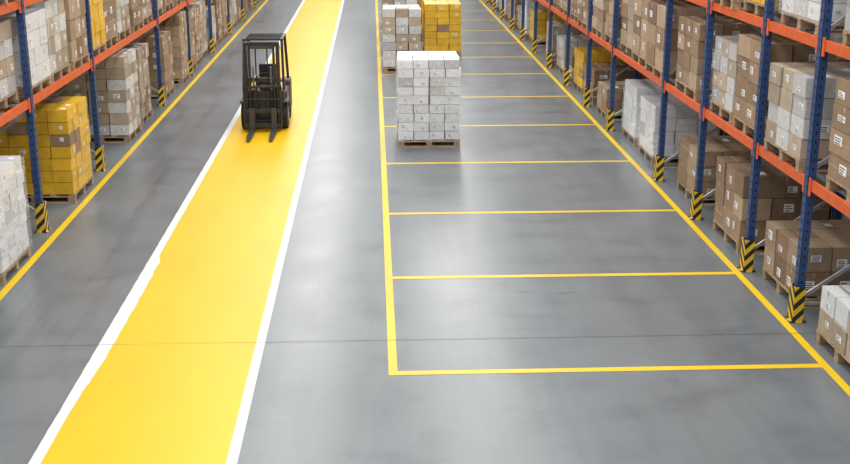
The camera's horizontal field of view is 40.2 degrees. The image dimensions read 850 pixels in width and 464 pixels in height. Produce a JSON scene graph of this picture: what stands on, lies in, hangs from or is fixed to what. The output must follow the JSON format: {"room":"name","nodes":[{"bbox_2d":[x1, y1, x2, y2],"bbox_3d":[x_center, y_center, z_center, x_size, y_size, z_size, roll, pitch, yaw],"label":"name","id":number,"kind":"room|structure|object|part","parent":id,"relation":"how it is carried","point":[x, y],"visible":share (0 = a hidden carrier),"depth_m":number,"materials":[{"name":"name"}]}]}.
{"room":"warehouse","nodes":[
{"label":"warehouse","id":0,"kind":"room"},
{"bbox_2d":[0,0,849,463],"bbox_3d":[-1.513,-5.105,33.926,32.000,0.200,76.000,-1,17,-2],"label":"floor","id":1,"kind":"structure","parent":0,"point":[327,397],"depth_m":13.92,"materials":[{"name":"concrete"}]},
{"bbox_2d":[33,73,67,96],"bbox_3d":[-7.786,-2.972,23.937,1.030,1.438,1.121,-1,17,-2],"label":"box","id":2,"kind":"object","parent":1,"relation":"on","point":[65,92],"visible":0.02,"depth_m":23.44,"materials":[{"name":"brown cardboard"}]},
{"bbox_2d":[66,48,141,142],"bbox_3d":[-6.220,-2.659,22.524,1.121,1.646,1.212,-1,17,-2],"label":"cartons","id":3,"kind":"object","parent":1,"relation":"on","point":[118,96],"visible":0.62,"depth_m":22.03,"materials":[{"name":"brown cardboard"}]},
{"bbox_2d":[0,0,256,232],"bbox_3d":[-6.724,-7.693,31.238,1.265,6.300,47.600,-1,17,-2],"label":"rack","id":4,"kind":"object","parent":1,"relation":"on","point":[40,210],"visible":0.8,"depth_m":18.64,"materials":[{"name":"metal"}]},
{"bbox_2d":[0,19,18,108],"bbox_3d":[-6.041,-2.170,15.197,1.019,1.108,1.098,-1,17,-2],"label":"cartons","id":5,"kind":"object","parent":4,"relation":"on","point":[8,88],"visible":1,"depth_m":15.42,"materials":[{"name":"brown cardboard"}]},
{"bbox_2d":[0,0,19,4],"bbox_3d":[-5.970,-3.500,14.802,1.156,1.184,1.100,-1,17,-2],"label":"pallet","id":6,"kind":"object","parent":4,"relation":"on","point":[2,2],"visible":1,"depth_m":14.95,"materials":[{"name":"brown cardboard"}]},
{"bbox_2d":[25,0,70,83],"bbox_3d":[-6.127,-2.934,17.589,1.144,1.203,1.098,-1,17,-2],"label":"cartons","id":7,"kind":"object","parent":4,"relation":"on","point":[57,44],"visible":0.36,"depth_m":17.55,"materials":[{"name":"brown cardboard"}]},
{"bbox_2d":[64,0,89,70],"bbox_3d":[-6.144,-3.237,18.742,1.127,1.123,1.090,-1,17,-2],"label":"box","id":8,"kind":"object","parent":4,"relation":"on","point":[75,10],"visible":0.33,"depth_m":18.62,"materials":[{"name":"brown cardboard"}]},
{"bbox_2d":[102,0,117,45],"bbox_3d":[-6.271,-3.966,21.180,1.035,1.123,1.121,-1,17,-2],"label":"box","id":9,"kind":"object","parent":4,"relation":"on","point":[109,11],"visible":0.27,"depth_m":21.30,"materials":[{"name":"brown cardboard"}]},
{"bbox_2d":[115,0,130,40],"bbox_3d":[-6.353,-4.276,22.347,1.097,1.048,1.125,-1,17,-2],"label":"cartons","id":10,"kind":"object","parent":4,"relation":"on","point":[123,25],"visible":0.2,"depth_m":22.36,"materials":[{"name":"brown cardboard"}]},
{"bbox_2d":[128,0,143,32],"bbox_3d":[-6.390,-4.645,23.505,1.139,1.091,1.123,-1,17,-2],"label":"box","id":11,"kind":"object","parent":4,"relation":"on","point":[135,6],"visible":0.31,"depth_m":23.37,"materials":[{"name":"brown cardboard"}]},
{"bbox_2d":[142,0,152,22],"bbox_3d":[-6.439,-5.069,24.640,1.048,1.254,1.127,-1,17,-2],"label":"box","id":12,"kind":"object","parent":4,"relation":"on","point":[146,4],"visible":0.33,"depth_m":24.79,"materials":[{"name":"brown cardboard"}]},
{"bbox_2d":[151,0,162,18],"bbox_3d":[-6.539,-5.437,26.030,1.063,1.161,1.211,-1,17,-2],"label":"box","id":13,"kind":"object","parent":4,"relation":"on","point":[159,2],"visible":0.19,"depth_m":26.32,"materials":[{"name":"brown cardboard"}]},
{"bbox_2d":[163,0,173,11],"bbox_3d":[-6.584,-5.806,27.368,1.075,1.101,1.211,-1,17,-2],"label":"box","id":14,"kind":"object","parent":4,"relation":"on","point":[167,4],"visible":0.27,"depth_m":27.35,"materials":[{"name":"brown cardboard"}]},
{"bbox_2d":[173,0,184,5],"bbox_3d":[-6.636,-6.224,28.687,1.142,1.148,1.214,-1,17,-2],"label":"cartons","id":15,"kind":"object","parent":4,"relation":"on","point":[176,2],"visible":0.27,"depth_m":28.37,"materials":[{"name":"brown cardboard"}]},
{"bbox_2d":[107,43,152,124],"bbox_3d":[-6.372,-3.098,24.168,1.114,1.546,1.105,-1,17,-2],"label":"box","id":16,"kind":"object","parent":1,"relation":"on","point":[142,52],"visible":0.31,"depth_m":24.06,"materials":[{"name":"brown cardboard"}]},
{"bbox_2d":[0,0,267,300],"bbox_3d":[-6.196,-6.290,37.533,0.100,0.001,66.000,-1,17,-2],"label":"floor line","id":17,"kind":"object","parent":1,"relation":"on","point":[14,280],"visible":1,"depth_m":18.93,"materials":[{"name":"yellow paint"}]},
{"bbox_2d":[118,31,174,99],"bbox_3d":[-6.506,-3.879,26.953,1.116,1.446,1.214,-1,17,-2],"label":"box","id":18,"kind":"object","parent":1,"relation":"on","point":[165,36],"visible":0.3,"depth_m":26.50,"materials":[{"name":"brown cardboard"}]},
{"bbox_2d":[135,11,189,84],"bbox_3d":[-6.547,-4.600,28.930,1.116,1.696,1.112,-1,17,-2],"label":"box","id":19,"kind":"object","parent":1,"relation":"on","point":[176,23],"visible":0.31,"depth_m":28.52,"materials":[{"name":"brown cardboard"}]},
{"bbox_2d":[28,0,304,463],"bbox_3d":[-4.552,-6.311,37.603,0.249,0.001,66.000,-1,17,-2],"label":"floor line","id":20,"kind":"object","parent":1,"relation":"on","point":[100,354],"visible":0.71,"depth_m":13.21,"materials":[{"name":"white paint"}]},
{"bbox_2d":[170,8,196,69],"bbox_3d":[-6.660,-5.050,30.631,1.022,1.584,1.214,-1,17,-2],"label":"box","id":21,"kind":"object","parent":1,"relation":"on","point":[191,10],"visible":0.12,"depth_m":30.83,"materials":[{"name":"brown cardboard"}]},
{"bbox_2d":[170,6,202,65],"bbox_3d":[-6.751,-5.408,31.970,1.045,1.502,1.214,-1,17,-2],"label":"box","id":22,"kind":"object","parent":1,"relation":"on","point":[197,16],"visible":0.29,"depth_m":31.97,"materials":[{"name":"brown cardboard"}]},
{"bbox_2d":[40,0,341,463],"bbox_3d":[-3.781,-6.323,37.636,1.585,0.001,66.000,-1,17,-2],"label":"floor lane marking","id":23,"kind":"object","parent":1,"relation":"on","point":[151,400],"visible":0.84,"depth_m":13.39,"materials":[{"name":"paint"}]},
{"bbox_2d":[240,33,291,140],"bbox_3d":[-3.238,-2.998,23.383,0.957,1.795,3.010,-1,17,-2],"label":"forklift","id":24,"kind":"object","parent":23,"relation":"on","point":[266,101],"visible":1,"depth_m":23.07,"materials":[{"name":"grey paint"}]},
{"bbox_3d":[-3.215,-2.485,22.996,0.766,0.834,0.047,-1,17,-2],"label":"carriage backrest","id":25,"kind":"part","parent":24,"relation":"part of","materials":[{"name":"grey paint"}]},
{"bbox_3d":[-3.267,-3.252,23.975,0.505,0.398,0.439,-1,17,-2],"label":"seat","id":26,"kind":"part","parent":24,"relation":"part of","materials":[{"name":"black rubber"}]},
{"bbox_2d":[178,0,207,55],"bbox_3d":[-6.849,-5.819,33.292,1.028,1.532,1.211,-1,17,-2],"label":"cartons","id":27,"kind":"object","parent":1,"relation":"on","point":[201,3],"visible":0.24,"depth_m":33.29,"materials":[{"name":"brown cardboard"}]},
{"bbox_2d":[205,5,216,50],"bbox_3d":[-6.879,-6.112,34.797,1.081,1.232,1.214,-1,17,-2],"label":"cartons","id":28,"kind":"object","parent":1,"relation":"on","point":[206,7],"visible":0.2,"depth_m":34.69,"materials":[{"name":"white cardboard"}]},
{"bbox_2d":[205,0,222,44],"bbox_3d":[-6.911,-6.673,36.078,1.066,1.571,1.212,-1,17,-2],"label":"box","id":29,"kind":"object","parent":1,"relation":"on","point":[218,15],"visible":0.24,"depth_m":35.76,"materials":[{"name":"brown cardboard"}]},
{"bbox_2d":[221,0,228,39],"bbox_3d":[-6.980,-6.995,37.425,1.091,1.416,1.211,-1,17,-2],"label":"box","id":30,"kind":"object","parent":1,"relation":"on","point":[223,2],"visible":0.24,"depth_m":37.37,"materials":[{"name":"brown cardboard"}]},
{"bbox_2d":[229,0,232,29],"bbox_3d":[-7.078,-7.332,38.919,1.083,1.207,1.208,-1,17,-2],"label":"box","id":31,"kind":"object","parent":1,"relation":"on","point":[230,8],"visible":0.16,"depth_m":39.20,"materials":[{"name":"brown cardboard"}]},
{"bbox_2d":[231,0,236,28],"bbox_3d":[-7.142,-7.709,40.251,1.086,1.166,1.208,-1,17,-2],"label":"cartons","id":32,"kind":"object","parent":1,"relation":"on","point":[233,2],"visible":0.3,"depth_m":40.22,"materials":[{"name":"brown cardboard"}]},
{"bbox_2d":[236,0,240,23],"bbox_3d":[-7.224,-8.289,41.523,1.102,1.548,1.206,-1,17,-2],"label":"box","id":33,"kind":"object","parent":1,"relation":"on","point":[237,1],"visible":0.16,"depth_m":41.53,"materials":[{"name":"brown cardboard"}]},
{"bbox_2d":[244,0,248,14],"bbox_3d":[-7.374,-8.940,44.361,1.076,1.169,1.210,-1,17,-2],"label":"box","id":34,"kind":"object","parent":1,"relation":"on","point":[245,1],"visible":0.21,"depth_m":44.41,"materials":[{"name":"brown cardboard"}]},
{"bbox_2d":[248,0,253,10],"bbox_3d":[-7.377,-9.495,45.646,1.140,1.496,1.212,-1,17,-2],"label":"box","id":35,"kind":"object","parent":1,"relation":"on","point":[250,2],"visible":0.32,"depth_m":45.29,"materials":[{"name":"brown cardboard"}]},
{"bbox_2d":[226,0,343,463],"bbox_3d":[-2.951,-6.331,37.672,0.114,0.001,66.000,-1,17,-2],"label":"floor line","id":36,"kind":"object","parent":1,"relation":"on","point":[238,434],"visible":1,"depth_m":13.71,"materials":[{"name":"white paint"}]},
{"bbox_2d":[0,45,782,346],"bbox_3d":[-1.055,-2.260,24.047,31.800,0.001,23.987,-1,17,-2],"label":"expansion joint","id":37,"kind":"object","parent":1,"relation":"on","point":[477,45],"visible":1,"depth_m":12.59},
{"bbox_2d":[382,0,416,40],"bbox_3d":[-0.743,-6.151,33.855,1.020,1.846,1.216,-1,17,-2],"label":"cartons","id":38,"kind":"object","parent":1,"relation":"on","point":[384,2],"visible":0.24,"depth_m":33.12,"materials":[{"name":"white cardboard"}]},
{"bbox_2d":[382,5,420,71],"bbox_3d":[-0.623,-5.168,30.915,1.019,1.646,1.214,-1,17,-2],"label":"cartons","id":39,"kind":"object","parent":1,"relation":"on","point":[402,23],"visible":0.79,"depth_m":30.31,"materials":[{"name":"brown cardboard"}]},
{"bbox_2d":[420,0,423,41],"bbox_3d":[0.389,-6.959,36.904,1.069,1.646,1.215,-1,17,-2],"label":"carton","id":40,"kind":"object","parent":1,"relation":"on","point":[421,1],"visible":0.11,"depth_m":36.48,"materials":[{"name":"brown cardboard"}]},
{"bbox_2d":[499,0,501,11],"bbox_3d":[3.422,-8.809,44.477,1.078,0.852,1.201,-1,17,-2],"label":"cartons","id":41,"kind":"object","parent":1,"relation":"on","point":[500,1],"visible":0.16,"depth_m":44.59,"materials":[{"name":"brown cardboard"}]},
{"bbox_2d":[504,0,507,18],"bbox_3d":[3.484,-8.524,43.124,1.165,1.080,1.244,-1,17,-2],"label":"carton","id":42,"kind":"object","parent":1,"relation":"on","point":[505,1],"visible":0.09,"depth_m":42.62,"materials":[{"name":"white cardboard"}]},
{"bbox_2d":[507,0,510,21],"bbox_3d":[3.546,-8.073,41.669,1.074,1.051,1.210,-1,17,-2],"label":"box","id":43,"kind":"object","parent":1,"relation":"on","point":[509,1],"visible":0.14,"depth_m":41.74,"materials":[{"name":"brown cardboard"}]},
{"bbox_2d":[513,0,521,28],"bbox_3d":[3.600,-7.742,40.330,1.108,1.184,1.207,-1,17,-2],"label":"box","id":44,"kind":"object","parent":1,"relation":"on","point":[516,2],"visible":0.07,"depth_m":39.78,"materials":[{"name":"brown cardboard"}]},
{"bbox_2d":[517,5,521,31],"bbox_3d":[3.667,-7.138,38.927,1.020,0.830,1.212,-1,17,-2],"label":"box","id":45,"kind":"object","parent":1,"relation":"on","point":[519,7],"visible":0.17,"depth_m":38.97,"materials":[{"name":"brown cardboard"}]},
{"bbox_2d":[524,0,547,38],"bbox_3d":[3.726,-6.917,37.556,1.070,1.193,1.244,-1,17,-2],"label":"carton","id":46,"kind":"object","parent":1,"relation":"on","point":[529,4],"visible":0.16,"depth_m":36.96,"materials":[{"name":"white cardboard"}]},
{"bbox_2d":[545,21,585,65],"bbox_3d":[3.962,-5.208,32.016,1.100,1.092,1.215,-1,17,-2],"label":"box","id":47,"kind":"object","parent":1,"relation":"on","point":[558,27],"visible":0.21,"depth_m":31.39,"materials":[{"name":"brown cardboard"}]},
{"bbox_2d":[564,50,574,83],"bbox_3d":[4.154,-4.181,29.301,1.107,0.680,1.215,-1,17,-2],"label":"box","id":48,"kind":"object","parent":1,"relation":"on","point":[572,56],"visible":0.09,"depth_m":28.83,"materials":[{"name":"brown cardboard"}]},
{"bbox_2d":[556,35,602,74],"bbox_3d":[4.097,-4.680,30.589,1.100,0.898,1.211,-1,17,-2],"label":"cartons","id":49,"kind":"object","parent":1,"relation":"on","point":[575,40],"visible":0.3,"depth_m":30.28,"materials":[{"name":"white cardboard"}]},
{"bbox_2d":[375,0,821,374],"bbox_3d":[0.756,-5.630,35.327,4.435,0.001,49.220,-1,17,-2],"label":"floor marking lines","id":50,"kind":"object","parent":1,"relation":"on","point":[391,337],"visible":0.91,"depth_m":14.62,"materials":[{"name":"yellow paint"}]},
{"bbox_2d":[573,47,626,93],"bbox_3d":[4.197,-3.885,27.820,1.096,0.962,1.209,-1,17,-2],"label":"carton","id":51,"kind":"object","parent":1,"relation":"on","point":[599,54],"visible":0.28,"depth_m":27.44,"materials":[{"name":"yellow cardboard"}]},
{"bbox_2d":[597,81,624,119],"bbox_3d":[4.267,-2.812,24.747,1.014,0.666,1.008,-1,17,-2],"label":"box","id":52,"kind":"object","parent":1,"relation":"on","point":[603,86],"visible":0.32,"depth_m":24.36,"materials":[{"name":"brown cardboard"}]},
{"bbox_2d":[583,63,640,104],"bbox_3d":[4.277,-3.405,26.554,1.086,0.768,1.204,-1,17,-2],"label":"box","id":53,"kind":"object","parent":1,"relation":"on","point":[599,71],"visible":0.3,"depth_m":26.01,"materials":[{"name":"brown cardboard"}]},
{"bbox_2d":[622,79,683,145],"bbox_3d":[4.482,-2.317,22.344,1.144,1.096,1.144,-1,17,-2],"label":"carton","id":54,"kind":"object","parent":1,"relation":"on","point":[634,88],"visible":0.32,"depth_m":22.06,"materials":[{"name":"white cardboard"}]},
{"bbox_2d":[479,0,849,395],"bbox_3d":[2.900,-6.406,37.921,0.090,0.001,66.000,-1,17,-2],"label":"floor line","id":55,"kind":"object","parent":1,"relation":"on","point":[781,319],"visible":1,"depth_m":15.58,"materials":[{"name":"yellow paint"}]},
{"bbox_2d":[485,0,849,322],"bbox_3d":[3.838,-7.842,31.737,1.265,6.300,49.900,-1,17,-2],"label":"rack","id":56,"kind":"object","parent":1,"relation":"on","point":[821,43],"visible":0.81,"depth_m":14.69,"materials":[{"name":"metal"}]},
{"bbox_2d":[553,0,560,8],"bbox_3d":[3.963,-6.356,30.082,1.093,1.101,1.209,-1,17,-2],"label":"box","id":57,"kind":"object","parent":56,"relation":"on","point":[556,3],"visible":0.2,"depth_m":30.18,"materials":[{"name":"brown cardboard"}]},
{"bbox_2d":[559,0,566,15],"bbox_3d":[3.982,-5.999,28.748,1.094,1.182,1.210,-1,17,-2],"label":"box","id":58,"kind":"object","parent":56,"relation":"on","point":[563,3],"visible":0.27,"depth_m":28.87,"materials":[{"name":"brown cardboard"}]},
{"bbox_2d":[570,0,577,20],"bbox_3d":[4.079,-5.498,27.330,1.117,1.034,1.211,-1,17,-2],"label":"box","id":59,"kind":"object","parent":56,"relation":"on","point":[574,3],"visible":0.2,"depth_m":27.44,"materials":[{"name":"brown cardboard"}]},
{"bbox_2d":[577,0,588,30],"bbox_3d":[4.106,-5.123,26.026,1.161,1.062,1.214,-1,17,-2],"label":"box","id":60,"kind":"object","parent":56,"relation":"on","point":[583,5],"visible":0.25,"depth_m":26.05,"materials":[{"name":"brown cardboard"}]},
{"bbox_2d":[591,0,609,38],"bbox_3d":[4.194,-4.692,24.652,1.096,1.024,1.160,-1,17,-2],"label":"box","id":61,"kind":"object","parent":56,"relation":"on","point":[599,6],"visible":0.24,"depth_m":24.48,"materials":[{"name":"brown cardboard"}]},
{"bbox_2d":[604,0,621,46],"bbox_3d":[4.274,-4.322,23.453,1.055,1.002,1.163,-1,17,-2],"label":"box","id":62,"kind":"object","parent":56,"relation":"on","point":[609,4],"visible":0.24,"depth_m":23.51,"materials":[{"name":"brown cardboard"}]},
{"bbox_2d":[619,0,633,52],"bbox_3d":[4.349,-3.985,22.061,1.023,1.154,1.209,-1,17,-2],"label":"box","id":63,"kind":"object","parent":56,"relation":"on","point":[627,6],"visible":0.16,"depth_m":22.11,"materials":[{"name":"brown cardboard"}]},
{"bbox_2d":[631,0,685,63],"bbox_3d":[4.378,-3.605,20.782,1.070,1.159,1.212,-1,17,-2],"label":"box","id":64,"kind":"object","parent":56,"relation":"on","point":[640,21],"visible":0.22,"depth_m":20.79,"materials":[{"name":"brown cardboard"}]},
{"bbox_2d":[645,1,706,80],"bbox_3d":[4.410,-3.229,19.500,1.115,1.172,1.210,-1,17,-2],"label":"box","id":65,"kind":"object","parent":56,"relation":"on","point":[654,46],"visible":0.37,"depth_m":19.19,"materials":[{"name":"brown cardboard"}]},
{"bbox_2d":[675,16,772,100],"bbox_3d":[4.540,-2.666,17.695,1.120,1.128,1.213,-1,17,-2],"label":"box","id":66,"kind":"object","parent":56,"relation":"on","point":[691,29],"visible":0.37,"depth_m":17.33,"materials":[{"name":"brown cardboard"}]},
{"bbox_2d":[709,36,738,123],"bbox_3d":[4.611,-2.113,15.983,1.056,1.050,1.051,-1,17,-2],"label":"cartons","id":67,"kind":"object","parent":56,"relation":"on","point":[725,56],"visible":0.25,"depth_m":15.92,"materials":[{"name":"white cardboard"}]},
{"bbox_2d":[710,0,754,9],"bbox_3d":[4.557,-3.666,15.516,1.144,1.253,1.050,-1,17,-2],"label":"box","id":68,"kind":"object","parent":56,"relation":"on","point":[735,4],"visible":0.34,"depth_m":15.22,"materials":[{"name":"brown cardboard"}]},
{"bbox_2d":[743,0,796,18],"bbox_3d":[4.654,-3.208,14.466,1.019,0.977,1.053,-1,17,-2],"label":"carton","id":69,"kind":"object","parent":56,"relation":"on","point":[748,5],"visible":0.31,"depth_m":14.53,"materials":[{"name":"cardboard"}]},
{"bbox_2d":[732,34,846,136],"bbox_3d":[4.686,-1.869,14.868,1.142,1.220,1.053,-1,17,-2],"label":"box","id":70,"kind":"object","parent":56,"relation":"on","point":[783,49],"visible":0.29,"depth_m":14.67,"materials":[{"name":"brown cardboard"}]},
{"bbox_2d":[763,62,849,171],"bbox_3d":[4.716,-1.352,13.420,1.165,1.060,1.215,-1,17,-2],"label":"cartons","id":71,"kind":"object","parent":56,"relation":"on","point":[790,90],"visible":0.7,"depth_m":13.18,"materials":[{"name":"white cardboard"}]},
{"bbox_2d":[825,77,849,203],"bbox_3d":[4.794,-0.867,11.573,1.074,1.188,1.215,-1,17,-2],"label":"box","id":72,"kind":"object","parent":56,"relation":"on","point":[838,177],"visible":1,"depth_m":11.87,"materials":[{"name":"brown cardboard"}]},
{"bbox_2d":[842,0,849,45],"bbox_3d":[4.825,-2.285,11.153,1.086,1.107,1.211,-1,17,-2],"label":"cartons","id":73,"kind":"object","parent":56,"relation":"on","point":[846,32],"visible":1,"depth_m":11.75,"materials":[{"name":"white cardboard"}]},
{"bbox_2d":[638,95,717,164],"bbox_3d":[4.551,-1.850,20.868,1.194,1.046,1.144,-1,17,-2],"label":"carton","id":74,"kind":"object","parent":1,"relation":"on","point":[682,120],"visible":0.5,"depth_m":20.37,"materials":[{"name":"white cardboard"}]},
{"bbox_2d":[676,136,750,206],"bbox_3d":[4.669,-0.977,18.262,1.110,0.866,1.157,-1,17,-2],"label":"box","id":75,"kind":"object","parent":1,"relation":"on","point":[716,146],"visible":0.34,"depth_m":17.98,"materials":[{"name":"brown cardboard"}]},
{"bbox_2d":[718,116,722,135],"bbox_3d":[5.802,-1.942,21.346,1.109,0.949,1.209,-1,17,-2],"label":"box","id":76,"kind":"object","parent":1,"relation":"on","point":[719,129],"visible":0.02,"depth_m":20.78,"materials":[{"name":"brown cardboard"}]},
{"bbox_2d":[712,156,829,253],"bbox_3d":[4.758,-0.399,15.982,1.219,1.066,1.212,-1,17,-2],"label":"pallet","id":77,"kind":"object","parent":1,"relation":"on","point":[780,196],"visible":0.59,"depth_m":15.45,"materials":[{"name":"brown cardboard"}]},
{"bbox_2d":[762,220,849,308],"bbox_3d":[4.863,0.369,13.972,1.217,0.746,1.153,-1,17,-2],"label":"pallet","id":78,"kind":"object","parent":1,"relation":"on","point":[829,245],"visible":0.71,"depth_m":13.67,"materials":[{"name":"brown cardboard"}]},
{"bbox_2d":[820,164,832,219],"bbox_3d":[6.038,-0.668,16.479,1.158,1.298,1.051,-1,17,-2],"label":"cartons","id":79,"kind":"object","parent":1,"relation":"on","point":[823,165],"visible":0.02,"depth_m":16.03,"materials":[{"name":"brown cardboard"}]},
{"bbox_2d":[815,285,849,363],"bbox_3d":[4.809,1.027,11.945,1.137,0.646,1.131,-1,17,-2],"label":"box","id":80,"kind":"object","parent":1,"relation":"on","point":[833,329],"visible":1,"depth_m":12.05,"materials":[{"name":"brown cardboard"}]},
{"bbox_2d":[841,191,849,219],"bbox_3d":[6.115,-0.276,15.414,1.046,1.155,1.084,-1,17,-2],"label":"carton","id":81,"kind":"object","parent":1,"relation":"on","point":[843,217],"visible":0.02,"depth_m":15.52,"materials":[{"name":"brown cardboard"}]},
{"bbox_3d":[5.302,-7.861,31.799,1.265,6.300,49.900,-1,17,-2],"label":"rack","id":82,"kind":"object","parent":1,"relation":"on","visible":0},
{"bbox_2d":[773,22,843,36],"bbox_3d":[5.933,-2.650,17.767,1.046,1.056,1.244,-1,17,-2],"label":"carton","id":83,"kind":"object","parent":82,"relation":"on","point":[777,22],"visible":0.02,"depth_m":17.09,"materials":[{"name":"cardboard"}]}
]}

